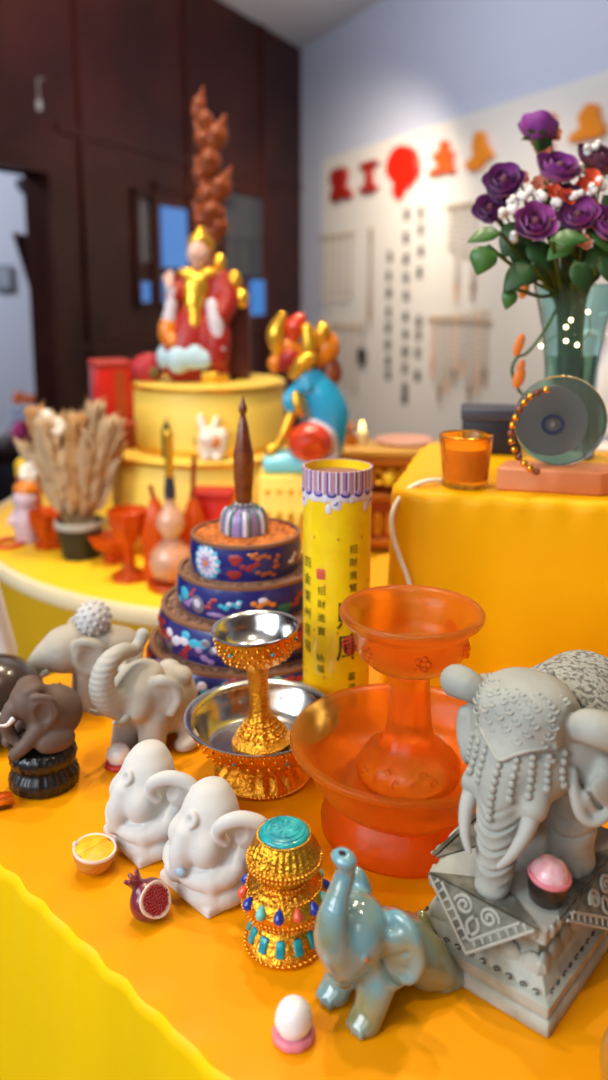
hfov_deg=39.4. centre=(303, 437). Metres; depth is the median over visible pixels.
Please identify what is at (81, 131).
trim
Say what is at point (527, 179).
blossom
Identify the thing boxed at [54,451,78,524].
stalk
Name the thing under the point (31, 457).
stalk
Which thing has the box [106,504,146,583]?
goblet
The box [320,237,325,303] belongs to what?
necklace
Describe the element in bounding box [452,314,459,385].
necklace
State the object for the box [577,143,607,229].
rose
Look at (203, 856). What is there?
elephant figurine
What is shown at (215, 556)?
tier
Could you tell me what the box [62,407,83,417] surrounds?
stalk
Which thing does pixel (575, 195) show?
sprig
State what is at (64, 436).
stalk
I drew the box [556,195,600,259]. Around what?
rose
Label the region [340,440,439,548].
stand
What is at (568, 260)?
leaf spray
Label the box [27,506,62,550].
goblet
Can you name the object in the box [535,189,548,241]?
sprig
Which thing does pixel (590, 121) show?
letter
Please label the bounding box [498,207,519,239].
sprig
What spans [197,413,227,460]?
rabbit figurine
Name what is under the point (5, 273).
print
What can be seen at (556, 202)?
sprig
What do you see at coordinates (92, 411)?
stalk
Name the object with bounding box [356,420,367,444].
candle
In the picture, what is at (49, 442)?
stalk
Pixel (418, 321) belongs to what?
lettering
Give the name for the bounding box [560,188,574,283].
blossom
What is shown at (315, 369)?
statue
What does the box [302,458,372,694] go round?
tube
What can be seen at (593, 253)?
leaf spray
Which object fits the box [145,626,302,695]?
ring
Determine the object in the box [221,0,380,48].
ceiling
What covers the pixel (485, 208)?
rose
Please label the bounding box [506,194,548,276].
sprig
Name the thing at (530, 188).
sprig
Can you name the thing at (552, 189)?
blossom
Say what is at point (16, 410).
bundle
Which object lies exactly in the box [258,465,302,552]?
block
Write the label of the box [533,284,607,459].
glass vase
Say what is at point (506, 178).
rose
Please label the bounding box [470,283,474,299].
pendant
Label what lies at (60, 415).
stalk
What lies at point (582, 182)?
blossom
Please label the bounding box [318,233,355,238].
peg rail
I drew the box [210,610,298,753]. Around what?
cup
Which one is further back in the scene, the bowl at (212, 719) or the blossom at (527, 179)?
the blossom at (527, 179)
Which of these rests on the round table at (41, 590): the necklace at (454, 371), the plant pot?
the plant pot
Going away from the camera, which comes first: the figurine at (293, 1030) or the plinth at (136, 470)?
the figurine at (293, 1030)
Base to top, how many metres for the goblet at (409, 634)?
0.098 m
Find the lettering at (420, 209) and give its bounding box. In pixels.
[416,207,423,278]
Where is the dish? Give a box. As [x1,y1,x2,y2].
[88,530,139,564]
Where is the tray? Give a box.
[375,434,433,446]
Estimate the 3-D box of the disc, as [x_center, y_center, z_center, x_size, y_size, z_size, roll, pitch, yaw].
[0.179,-0.012,0.593,0.064,0.064,0.012,1,10,8]
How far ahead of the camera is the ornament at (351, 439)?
1.29 m
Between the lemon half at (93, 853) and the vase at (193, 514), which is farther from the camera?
the vase at (193, 514)
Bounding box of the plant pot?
[54,514,104,560]
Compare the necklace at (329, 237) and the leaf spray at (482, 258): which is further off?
the necklace at (329, 237)
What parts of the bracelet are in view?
cord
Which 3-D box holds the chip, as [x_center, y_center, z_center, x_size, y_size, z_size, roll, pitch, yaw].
[-0.176,0.212,0.498,0.012,0.009,0.009,-4,11,-23]
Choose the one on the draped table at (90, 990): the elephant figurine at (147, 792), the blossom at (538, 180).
the elephant figurine at (147, 792)
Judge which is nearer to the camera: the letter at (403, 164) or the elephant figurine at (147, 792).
the elephant figurine at (147, 792)
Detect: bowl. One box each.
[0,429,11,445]
[184,679,332,800]
[289,683,476,877]
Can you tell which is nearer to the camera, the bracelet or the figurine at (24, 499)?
the bracelet
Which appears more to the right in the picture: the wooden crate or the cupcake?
the cupcake
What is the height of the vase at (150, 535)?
0.134 m
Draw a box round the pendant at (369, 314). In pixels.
[367,312,371,324]
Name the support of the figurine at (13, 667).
on the draped table at (90, 990)
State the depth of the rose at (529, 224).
0.63 m
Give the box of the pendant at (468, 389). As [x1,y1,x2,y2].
[466,386,471,401]
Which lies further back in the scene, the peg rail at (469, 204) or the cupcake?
the peg rail at (469, 204)
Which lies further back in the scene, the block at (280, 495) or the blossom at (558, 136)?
the block at (280, 495)
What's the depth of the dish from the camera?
1.25 m
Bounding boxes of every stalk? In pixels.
[13,436,64,522]
[23,400,66,524]
[25,447,68,524]
[29,430,68,523]
[32,410,71,524]
[52,407,75,520]
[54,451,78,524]
[61,442,89,524]
[61,443,78,524]
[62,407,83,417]
[64,410,86,524]
[64,436,102,522]
[76,437,114,523]
[82,426,127,508]
[83,394,107,439]
[89,421,126,523]
[90,410,125,522]
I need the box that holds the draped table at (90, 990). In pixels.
[0,554,607,1079]
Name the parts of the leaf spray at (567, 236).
stem, blade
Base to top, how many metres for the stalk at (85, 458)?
0.146 m
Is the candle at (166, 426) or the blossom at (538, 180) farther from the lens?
the candle at (166, 426)
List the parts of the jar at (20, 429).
lid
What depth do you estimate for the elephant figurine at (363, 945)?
0.34 m
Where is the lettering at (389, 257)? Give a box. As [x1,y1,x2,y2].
[385,251,391,380]
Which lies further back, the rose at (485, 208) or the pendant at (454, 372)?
the pendant at (454, 372)
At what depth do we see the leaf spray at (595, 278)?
0.65 m
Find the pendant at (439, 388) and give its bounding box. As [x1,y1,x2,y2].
[436,386,441,400]
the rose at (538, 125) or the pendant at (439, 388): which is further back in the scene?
the pendant at (439, 388)
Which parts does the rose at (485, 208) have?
stem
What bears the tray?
on the stand
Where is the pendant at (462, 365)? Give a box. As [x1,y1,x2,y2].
[459,362,464,377]
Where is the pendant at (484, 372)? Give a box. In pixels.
[481,370,486,385]
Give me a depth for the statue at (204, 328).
1.32 m
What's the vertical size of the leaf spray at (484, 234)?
0.168 m
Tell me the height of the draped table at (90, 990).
0.730 m
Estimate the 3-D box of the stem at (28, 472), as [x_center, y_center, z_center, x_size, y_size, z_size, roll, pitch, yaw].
[-0.379,0.085,1.267,0.083,0.104,0.024,-3,11,-19]
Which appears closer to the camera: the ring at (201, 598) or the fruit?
the ring at (201, 598)
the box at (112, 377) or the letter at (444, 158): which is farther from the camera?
the letter at (444, 158)
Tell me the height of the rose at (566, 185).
0.202 m
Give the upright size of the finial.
0.108 m
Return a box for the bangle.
[0,537,24,549]
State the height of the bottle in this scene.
0.216 m
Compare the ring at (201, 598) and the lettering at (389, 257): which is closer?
the ring at (201, 598)
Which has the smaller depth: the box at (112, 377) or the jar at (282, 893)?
the jar at (282, 893)
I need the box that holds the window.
[132,182,269,321]
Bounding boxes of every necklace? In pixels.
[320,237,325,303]
[327,236,332,306]
[334,235,337,300]
[339,323,344,392]
[341,234,344,303]
[348,233,351,297]
[353,321,358,390]
[367,228,373,324]
[429,317,436,376]
[436,316,444,400]
[444,315,452,392]
[448,204,453,250]
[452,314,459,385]
[453,203,459,300]
[459,313,467,377]
[462,202,467,258]
[466,312,475,401]
[470,201,476,299]
[474,311,482,393]
[481,310,490,385]
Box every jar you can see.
[11,420,31,445]
[237,815,329,969]
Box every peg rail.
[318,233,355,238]
[329,324,361,328]
[427,318,493,323]
[445,203,473,208]
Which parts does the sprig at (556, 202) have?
stem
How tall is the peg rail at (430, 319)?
0.014 m
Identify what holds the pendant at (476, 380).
attached to the necklace at (476, 379)
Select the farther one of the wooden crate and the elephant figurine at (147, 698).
the wooden crate
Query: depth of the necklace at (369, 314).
4.95 m
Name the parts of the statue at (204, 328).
orange panel, crown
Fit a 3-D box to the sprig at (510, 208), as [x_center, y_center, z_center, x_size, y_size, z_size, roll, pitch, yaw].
[0.187,-0.087,0.672,0.088,0.186,0.011,-7,12,-35]
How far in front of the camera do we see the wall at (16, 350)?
5.36 m
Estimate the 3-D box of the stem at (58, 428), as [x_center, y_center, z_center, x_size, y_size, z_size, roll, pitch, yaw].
[-0.357,0.053,1.257,0.044,0.169,0.023,-8,13,-39]
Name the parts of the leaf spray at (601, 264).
stem, blade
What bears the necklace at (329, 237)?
hanging from the peg rail at (346, 234)
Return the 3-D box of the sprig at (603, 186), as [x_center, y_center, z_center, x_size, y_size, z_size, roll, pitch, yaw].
[0.222,-0.098,0.676,0.010,0.206,0.055,0,10,0]
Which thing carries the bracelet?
on the wood block at (578, 478)
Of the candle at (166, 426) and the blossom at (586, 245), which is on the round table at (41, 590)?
the candle at (166, 426)
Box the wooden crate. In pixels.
[121,415,135,448]
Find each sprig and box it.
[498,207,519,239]
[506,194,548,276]
[506,204,527,241]
[509,230,521,251]
[517,191,528,204]
[525,184,544,241]
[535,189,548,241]
[550,197,564,283]
[569,189,583,203]
[578,162,583,179]
[583,144,591,175]
[584,182,597,249]
[589,176,606,248]
[591,139,601,150]
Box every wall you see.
[0,0,300,437]
[0,172,34,428]
[301,0,607,423]
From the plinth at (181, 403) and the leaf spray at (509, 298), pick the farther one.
the plinth at (181, 403)
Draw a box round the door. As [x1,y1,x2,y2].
[0,138,74,414]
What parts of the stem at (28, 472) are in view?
stem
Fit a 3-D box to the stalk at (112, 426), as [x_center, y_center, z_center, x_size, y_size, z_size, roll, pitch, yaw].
[-0.292,0.048,1.242,0.066,0.182,0.028,4,11,24]
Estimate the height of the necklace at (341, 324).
0.470 m
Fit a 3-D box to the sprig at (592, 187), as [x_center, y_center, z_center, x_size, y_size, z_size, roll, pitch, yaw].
[0.218,-0.095,0.671,0.008,0.201,0.056,2,10,9]
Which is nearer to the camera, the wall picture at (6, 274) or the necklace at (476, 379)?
the necklace at (476, 379)
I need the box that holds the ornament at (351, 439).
[345,420,356,444]
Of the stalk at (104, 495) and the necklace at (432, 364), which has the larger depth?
the necklace at (432, 364)
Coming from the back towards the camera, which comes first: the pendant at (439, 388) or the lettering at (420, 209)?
the lettering at (420, 209)
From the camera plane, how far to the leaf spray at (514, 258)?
0.64 m
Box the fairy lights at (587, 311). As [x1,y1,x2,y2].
[539,310,590,347]
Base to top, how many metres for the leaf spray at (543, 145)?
0.247 m
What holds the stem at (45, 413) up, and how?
in the plant pot
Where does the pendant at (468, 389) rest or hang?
attached to the necklace at (468, 388)
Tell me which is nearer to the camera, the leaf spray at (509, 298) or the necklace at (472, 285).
the leaf spray at (509, 298)
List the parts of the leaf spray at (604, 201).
blade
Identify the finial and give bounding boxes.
[220,395,267,537]
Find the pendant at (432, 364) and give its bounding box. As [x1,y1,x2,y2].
[429,362,434,376]
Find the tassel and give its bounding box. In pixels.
[357,321,366,365]
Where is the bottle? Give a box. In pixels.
[147,430,189,593]
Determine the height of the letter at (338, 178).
0.203 m
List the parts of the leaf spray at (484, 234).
blade, stem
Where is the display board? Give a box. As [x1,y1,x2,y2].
[322,71,607,439]
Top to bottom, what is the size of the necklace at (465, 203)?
0.266 m
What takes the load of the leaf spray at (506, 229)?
in the glass vase at (582, 362)
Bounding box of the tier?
[189,517,301,583]
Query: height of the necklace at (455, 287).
0.466 m
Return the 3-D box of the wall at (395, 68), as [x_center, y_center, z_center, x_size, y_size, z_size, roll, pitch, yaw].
[1.362,-0.788,3.000,0.100,2.610,6.560,-5,11,-24]
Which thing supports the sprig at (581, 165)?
in the glass vase at (582, 362)
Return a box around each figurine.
[0,653,42,750]
[0,675,82,798]
[7,480,38,544]
[28,599,143,711]
[88,628,197,751]
[103,739,197,868]
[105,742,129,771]
[160,776,267,918]
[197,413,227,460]
[272,994,314,1052]
[314,847,464,1039]
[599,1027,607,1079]
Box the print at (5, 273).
[0,268,10,287]
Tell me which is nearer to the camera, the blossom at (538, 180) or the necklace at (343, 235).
the blossom at (538, 180)
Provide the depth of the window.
4.48 m
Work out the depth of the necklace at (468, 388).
4.11 m
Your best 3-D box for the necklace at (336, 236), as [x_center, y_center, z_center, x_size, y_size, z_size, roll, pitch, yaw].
[0.213,-1.065,5.332,0.041,0.406,0.042,-4,11,-22]
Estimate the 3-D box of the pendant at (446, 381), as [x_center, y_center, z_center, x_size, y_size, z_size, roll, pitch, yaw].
[0.723,-0.269,4.309,0.025,0.082,0.019,-5,11,-25]
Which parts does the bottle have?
gold handle, glass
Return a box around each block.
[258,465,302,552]
[497,460,607,495]
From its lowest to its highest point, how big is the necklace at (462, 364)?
0.316 m
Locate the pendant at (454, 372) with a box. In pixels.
[452,370,456,385]
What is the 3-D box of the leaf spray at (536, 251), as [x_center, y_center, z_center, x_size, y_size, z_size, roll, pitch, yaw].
[0.198,-0.073,0.671,0.084,0.159,0.017,-9,14,-43]
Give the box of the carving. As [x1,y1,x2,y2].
[191,85,232,265]
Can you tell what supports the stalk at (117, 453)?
in the plant pot
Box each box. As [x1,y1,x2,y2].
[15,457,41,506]
[87,358,132,418]
[189,486,235,521]
[461,403,521,454]
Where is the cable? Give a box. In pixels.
[389,478,441,584]
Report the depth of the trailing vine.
0.69 m
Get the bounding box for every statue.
[156,226,250,382]
[263,311,349,472]
[424,650,607,1037]
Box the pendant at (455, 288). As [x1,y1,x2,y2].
[453,285,458,300]
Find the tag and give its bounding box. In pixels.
[36,78,44,110]
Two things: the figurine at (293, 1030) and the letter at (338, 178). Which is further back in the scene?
the letter at (338, 178)
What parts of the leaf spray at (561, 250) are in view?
blade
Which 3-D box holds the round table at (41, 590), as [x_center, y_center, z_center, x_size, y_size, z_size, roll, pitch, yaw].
[-0.020,0.446,1.640,1.114,0.651,1.114,0,10,0]
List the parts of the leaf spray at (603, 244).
stem, blade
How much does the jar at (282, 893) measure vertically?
0.058 m
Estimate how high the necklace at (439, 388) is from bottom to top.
0.434 m
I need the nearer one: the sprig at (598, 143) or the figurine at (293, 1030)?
the figurine at (293, 1030)
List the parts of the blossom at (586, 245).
stem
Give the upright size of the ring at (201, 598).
0.029 m
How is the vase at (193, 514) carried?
on the round table at (41, 590)
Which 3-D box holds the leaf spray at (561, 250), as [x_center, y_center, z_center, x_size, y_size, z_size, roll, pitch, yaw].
[0.207,-0.075,0.667,0.019,0.163,0.082,6,12,30]
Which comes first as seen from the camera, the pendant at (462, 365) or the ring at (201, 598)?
the ring at (201, 598)
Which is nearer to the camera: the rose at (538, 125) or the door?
the rose at (538, 125)
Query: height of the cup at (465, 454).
0.038 m
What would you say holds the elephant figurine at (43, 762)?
on the draped table at (90, 990)
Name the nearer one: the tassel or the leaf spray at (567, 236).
the leaf spray at (567, 236)
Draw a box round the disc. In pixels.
[514,375,607,465]
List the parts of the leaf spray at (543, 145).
blade, stem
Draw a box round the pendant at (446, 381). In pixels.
[444,378,448,392]
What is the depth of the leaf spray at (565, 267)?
0.65 m
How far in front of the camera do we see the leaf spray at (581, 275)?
0.62 m
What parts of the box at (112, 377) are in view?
lid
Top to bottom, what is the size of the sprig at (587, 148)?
0.232 m
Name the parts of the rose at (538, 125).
stem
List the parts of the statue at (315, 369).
gold sash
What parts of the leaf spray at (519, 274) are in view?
blade, stem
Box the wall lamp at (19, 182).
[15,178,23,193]
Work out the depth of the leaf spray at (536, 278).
0.64 m
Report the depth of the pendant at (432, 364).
4.41 m
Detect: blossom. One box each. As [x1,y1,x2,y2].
[521,170,529,202]
[530,175,549,203]
[531,141,552,152]
[546,183,562,225]
[551,128,562,281]
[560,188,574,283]
[575,176,588,233]
[576,233,592,261]
[583,168,603,248]
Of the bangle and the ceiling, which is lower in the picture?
the bangle
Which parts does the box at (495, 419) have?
lid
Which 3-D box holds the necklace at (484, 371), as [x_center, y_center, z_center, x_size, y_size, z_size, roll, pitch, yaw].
[0.860,-0.421,3.995,0.045,0.356,0.034,0,10,0]
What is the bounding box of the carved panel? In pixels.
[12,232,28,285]
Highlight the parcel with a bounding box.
[12,391,35,403]
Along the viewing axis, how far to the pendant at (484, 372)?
4.01 m
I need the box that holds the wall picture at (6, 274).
[0,265,13,290]
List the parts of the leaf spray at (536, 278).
stem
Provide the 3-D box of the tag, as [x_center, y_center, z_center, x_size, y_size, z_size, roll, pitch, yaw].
[-1.054,-1.382,3.416,0.022,0.143,0.093,0,10,0]
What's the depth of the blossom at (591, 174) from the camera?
0.64 m
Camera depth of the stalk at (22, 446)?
1.26 m
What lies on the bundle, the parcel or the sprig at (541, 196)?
the parcel
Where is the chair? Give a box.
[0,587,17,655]
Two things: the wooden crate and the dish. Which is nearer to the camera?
the dish
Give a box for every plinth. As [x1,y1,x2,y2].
[112,438,288,554]
[131,373,285,457]
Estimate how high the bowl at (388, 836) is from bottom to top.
0.055 m
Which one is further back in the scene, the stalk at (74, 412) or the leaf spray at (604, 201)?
the stalk at (74, 412)
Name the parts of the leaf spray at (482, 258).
blade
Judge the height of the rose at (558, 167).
0.226 m
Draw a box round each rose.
[471,193,507,227]
[481,162,532,240]
[514,200,557,289]
[518,110,559,205]
[536,151,581,226]
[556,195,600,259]
[557,182,582,201]
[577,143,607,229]
[591,204,607,240]
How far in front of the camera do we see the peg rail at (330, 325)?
5.27 m
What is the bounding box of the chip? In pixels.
[0,791,13,810]
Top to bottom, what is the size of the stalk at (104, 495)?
0.166 m
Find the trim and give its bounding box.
[56,0,301,387]
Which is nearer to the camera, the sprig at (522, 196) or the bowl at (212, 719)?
the bowl at (212, 719)
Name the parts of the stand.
rail, rail, rail, inset panel, panel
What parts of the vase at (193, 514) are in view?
glass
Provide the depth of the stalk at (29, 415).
1.24 m
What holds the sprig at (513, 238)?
in the glass vase at (582, 362)
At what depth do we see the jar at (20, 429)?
3.97 m
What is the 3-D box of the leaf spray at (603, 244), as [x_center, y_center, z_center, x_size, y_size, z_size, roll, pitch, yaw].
[0.215,-0.077,0.670,0.020,0.166,0.063,-3,10,-17]
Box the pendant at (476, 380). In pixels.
[474,378,478,393]
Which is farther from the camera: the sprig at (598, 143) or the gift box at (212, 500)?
the gift box at (212, 500)
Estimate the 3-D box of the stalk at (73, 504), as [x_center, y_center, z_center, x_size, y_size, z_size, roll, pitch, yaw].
[-0.341,0.071,1.258,0.062,0.132,0.031,6,11,29]
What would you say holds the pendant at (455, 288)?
attached to the necklace at (455, 287)
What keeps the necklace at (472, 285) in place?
hanging from the peg rail at (469, 204)
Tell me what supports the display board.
attached to the wall at (395, 68)
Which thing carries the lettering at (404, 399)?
attached to the display board
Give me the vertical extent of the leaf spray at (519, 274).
0.143 m
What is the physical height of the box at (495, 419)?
0.039 m
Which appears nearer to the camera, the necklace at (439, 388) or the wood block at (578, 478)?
the wood block at (578, 478)
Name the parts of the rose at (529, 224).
stem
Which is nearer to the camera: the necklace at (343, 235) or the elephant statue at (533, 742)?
the elephant statue at (533, 742)
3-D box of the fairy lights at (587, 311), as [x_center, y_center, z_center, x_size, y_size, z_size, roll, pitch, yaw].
[0.202,-0.084,0.658,0.040,0.029,0.004,0,10,0]
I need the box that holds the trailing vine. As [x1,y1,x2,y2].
[510,285,552,394]
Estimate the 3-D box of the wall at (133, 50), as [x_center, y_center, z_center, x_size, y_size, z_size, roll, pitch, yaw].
[-1.219,-0.854,3.372,0.100,2.610,5.600,4,11,24]
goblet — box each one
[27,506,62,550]
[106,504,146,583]
[339,585,485,798]
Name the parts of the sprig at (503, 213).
stem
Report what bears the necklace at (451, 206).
hanging from the peg rail at (469, 204)
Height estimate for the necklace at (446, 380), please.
0.393 m
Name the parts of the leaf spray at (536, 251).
blade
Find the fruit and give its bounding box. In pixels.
[130,352,162,381]
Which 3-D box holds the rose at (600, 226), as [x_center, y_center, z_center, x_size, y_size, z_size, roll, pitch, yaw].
[0.227,-0.086,0.667,0.029,0.185,0.067,0,10,0]
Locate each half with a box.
[72,833,116,874]
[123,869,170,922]
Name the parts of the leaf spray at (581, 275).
stem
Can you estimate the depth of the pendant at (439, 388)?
4.37 m
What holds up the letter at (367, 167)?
attached to the display board
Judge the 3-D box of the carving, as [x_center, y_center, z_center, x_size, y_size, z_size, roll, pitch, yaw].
[-0.149,-0.325,1.390,0.064,0.478,0.040,-3,10,-17]
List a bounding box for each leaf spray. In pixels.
[467,226,550,286]
[470,244,552,293]
[499,222,530,256]
[501,288,555,309]
[503,261,556,294]
[508,240,530,263]
[526,241,553,288]
[526,262,557,285]
[539,137,561,278]
[547,243,575,281]
[550,229,588,290]
[553,227,578,283]
[560,247,583,280]
[569,260,593,294]
[576,256,600,293]
[582,231,607,262]
[584,246,607,276]
[592,195,607,246]
[593,256,607,281]
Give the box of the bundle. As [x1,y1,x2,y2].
[8,404,35,430]
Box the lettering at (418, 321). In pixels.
[415,315,421,381]
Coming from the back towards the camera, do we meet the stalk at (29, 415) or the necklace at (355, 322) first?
the necklace at (355, 322)
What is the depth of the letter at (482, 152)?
3.91 m
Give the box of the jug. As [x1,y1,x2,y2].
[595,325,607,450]
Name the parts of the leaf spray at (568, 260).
stem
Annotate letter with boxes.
[329,167,352,202]
[359,160,379,193]
[386,145,420,199]
[428,140,455,176]
[465,131,494,170]
[568,103,606,142]
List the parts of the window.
pane, pane, pane, pane, pane, pane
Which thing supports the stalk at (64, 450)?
in the plant pot
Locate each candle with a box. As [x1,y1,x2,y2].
[162,417,169,457]
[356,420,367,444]
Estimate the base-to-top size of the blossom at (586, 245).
0.163 m
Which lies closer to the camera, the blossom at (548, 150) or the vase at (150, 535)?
the blossom at (548, 150)
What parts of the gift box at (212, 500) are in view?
lid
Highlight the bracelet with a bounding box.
[507,386,549,474]
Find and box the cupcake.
[527,854,571,909]
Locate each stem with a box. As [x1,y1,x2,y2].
[19,462,72,522]
[38,409,75,518]
[51,417,78,523]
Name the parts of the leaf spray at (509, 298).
blade, stem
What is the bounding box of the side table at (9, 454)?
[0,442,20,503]
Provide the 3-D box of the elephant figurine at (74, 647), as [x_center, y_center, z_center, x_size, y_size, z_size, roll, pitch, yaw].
[-0.163,0.156,0.625,0.092,0.077,0.058,-1,10,-4]
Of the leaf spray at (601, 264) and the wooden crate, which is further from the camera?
the wooden crate
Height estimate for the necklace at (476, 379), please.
0.394 m
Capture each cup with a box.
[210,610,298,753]
[439,430,493,490]
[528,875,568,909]
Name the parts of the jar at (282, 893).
lid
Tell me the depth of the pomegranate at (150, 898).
0.41 m
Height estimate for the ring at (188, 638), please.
0.031 m
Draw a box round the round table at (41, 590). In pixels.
[0,489,388,675]
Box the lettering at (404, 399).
[401,209,410,404]
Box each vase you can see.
[140,485,162,581]
[180,456,205,545]
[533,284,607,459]
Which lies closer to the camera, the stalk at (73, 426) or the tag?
the stalk at (73, 426)
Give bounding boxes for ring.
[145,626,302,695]
[157,585,302,670]
[176,553,302,621]
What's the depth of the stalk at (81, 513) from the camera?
1.26 m

